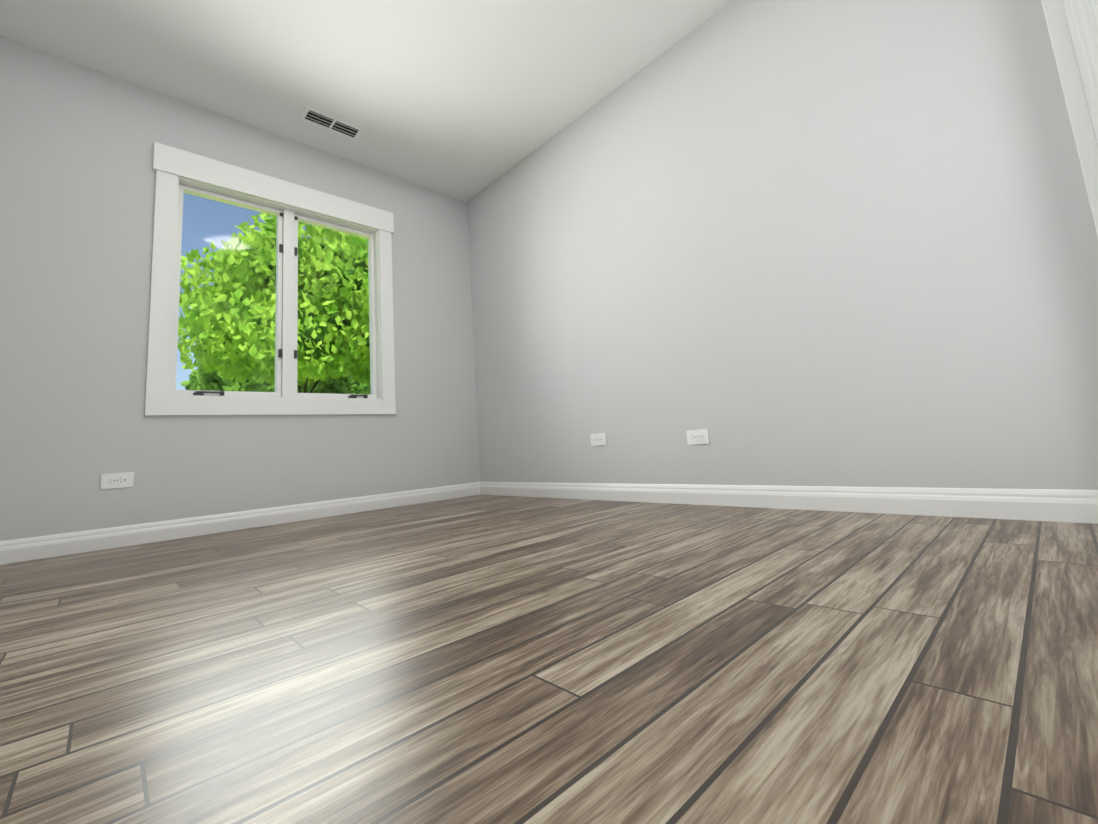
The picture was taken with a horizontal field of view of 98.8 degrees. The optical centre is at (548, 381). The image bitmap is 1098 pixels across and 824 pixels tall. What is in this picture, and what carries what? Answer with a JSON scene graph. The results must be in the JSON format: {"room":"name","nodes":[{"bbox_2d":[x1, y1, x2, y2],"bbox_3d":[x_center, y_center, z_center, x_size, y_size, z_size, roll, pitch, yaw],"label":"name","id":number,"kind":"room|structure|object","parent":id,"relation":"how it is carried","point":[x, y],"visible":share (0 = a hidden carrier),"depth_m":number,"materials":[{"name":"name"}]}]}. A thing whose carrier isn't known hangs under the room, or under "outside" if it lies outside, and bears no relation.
{"room":"empty bedroom","nodes":[
{"label":"empty bedroom","id":0,"kind":"room"},
{"bbox_2d":[0,36,479,540],"bbox_3d":[-1.704,-0.371,2.936,2.834,2.440,0.150,3,-11,-43],"label":"wall","id":1,"kind":"structure","parent":0,"point":[77,188],"depth_m":2.44,"materials":[{"name":"paint"}]},
{"bbox_2d":[101,472,133,488],"bbox_3d":[-2.093,0.482,2.284,0.117,0.072,0.009,3,-11,-43],"label":"outlet","id":2,"kind":"object","parent":1,"relation":"attached to","point":[116,480],"visible":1,"depth_m":2.28,"materials":[{"name":"white plastic"}]},
{"bbox_2d":[0,482,479,564],"bbox_3d":[-1.567,0.775,2.717,2.834,0.096,0.016,3,-11,-43],"label":"baseboard","id":3,"kind":"structure","parent":1,"relation":"attached to","point":[30,548],"depth_m":2.48,"materials":[{"name":"white wood"}]},
{"bbox_2d":[145,142,395,415],"bbox_3d":[-1.654,-0.525,2.982,1.359,1.490,0.165,3,-11,-43],"label":"window","id":4,"kind":"structure","parent":1,"relation":"in","point":[287,204],"depth_m":2.89,"materials":[{"name":"white wood"}]},
{"bbox_2d":[0,0,731,201],"bbox_3d":[-0.381,-1.930,1.613,3.134,0.100,4.305,3,-11,-43],"label":"ceiling","id":5,"kind":"structure","parent":0,"point":[466,100],"depth_m":2.52,"materials":[{"name":"white paint"}]},
{"bbox_2d":[299,106,363,140],"bbox_3d":[-1.367,-1.621,2.972,0.350,0.005,0.136,3,-11,-43],"label":"ceiling vent","id":6,"kind":"object","parent":5,"relation":"in","point":[328,122],"visible":1,"depth_m":2.96,"materials":[{"name":"white metal"}]},
{"bbox_2d":[0,494,1097,823],"bbox_3d":[-0.206,0.581,1.269,3.134,0.100,4.305,3,-11,-43],"label":"floor","id":7,"kind":"structure","parent":0,"point":[480,658],"depth_m":0.71,"materials":[{"name":"laminate"}]},
{"bbox_2d":[467,0,1097,489],"bbox_3d":[0.797,-0.611,2.457,0.150,2.440,4.305,3,-11,-43],"label":"wall","id":8,"kind":"structure","parent":0,"point":[815,242],"depth_m":2.02,"materials":[{"name":"paint"}]},
{"bbox_2d":[590,433,606,445],"bbox_3d":[0.294,0.349,2.821,0.009,0.072,0.117,3,-11,-43],"label":"outlet","id":9,"kind":"object","parent":8,"relation":"attached to","point":[598,439],"visible":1,"depth_m":2.81,"materials":[{"name":"white plastic"}]},
{"bbox_2d":[686,429,709,444],"bbox_3d":[0.740,0.278,2.347,0.009,0.072,0.117,3,-11,-43],"label":"outlet","id":10,"kind":"object","parent":8,"relation":"attached to","point":[700,436],"visible":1,"depth_m":2.34,"materials":[{"name":"white plastic"}]},
{"bbox_2d":[480,482,1097,523],"bbox_3d":[0.580,0.595,2.494,0.016,0.096,3.305,3,-11,-43],"label":"baseboard","id":11,"kind":"structure","parent":8,"relation":"attached to","point":[1065,505],"depth_m":1.83,"materials":[{"name":"white wood"}]},
{"bbox_2d":[1041,0,1097,235],"bbox_3d":[1.679,-0.647,1.389,0.020,2.100,0.140,3,-11,-43],"label":"door frame","id":12,"kind":"structure","parent":8,"relation":"attached to","point":[1072,88],"depth_m":1.45,"materials":[{"name":"white wood"}]},
{"bbox_3d":[0.651,-1.757,0.577,2.680,0.045,0.202,3,-11,-43],"label":"track rail","id":13,"kind":"object","parent":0,"visible":0},
{"bbox_2d":[1062,0,1097,144],"bbox_3d":[1.369,-0.648,1.099,0.825,2.043,0.059,3,-11,-43],"label":"closet door","id":14,"kind":"structure","parent":13,"relation":"hanging from","point":[1082,18],"depth_m":1.34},
{"bbox_3d":[-35.521,12.437,65.713,200.000,0.300,139.849,3,-11,-43],"label":"lawn","id":15,"kind":"structure","parent":0,"visible":0},
{"bbox_2d":[177,212,370,393],"bbox_3d":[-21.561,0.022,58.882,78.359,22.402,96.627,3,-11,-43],"label":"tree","id":16,"kind":"object","parent":15,"relation":"on","point":[337,336],"depth_m":20.70,"materials":[{"name":"green plant"}]}
]}

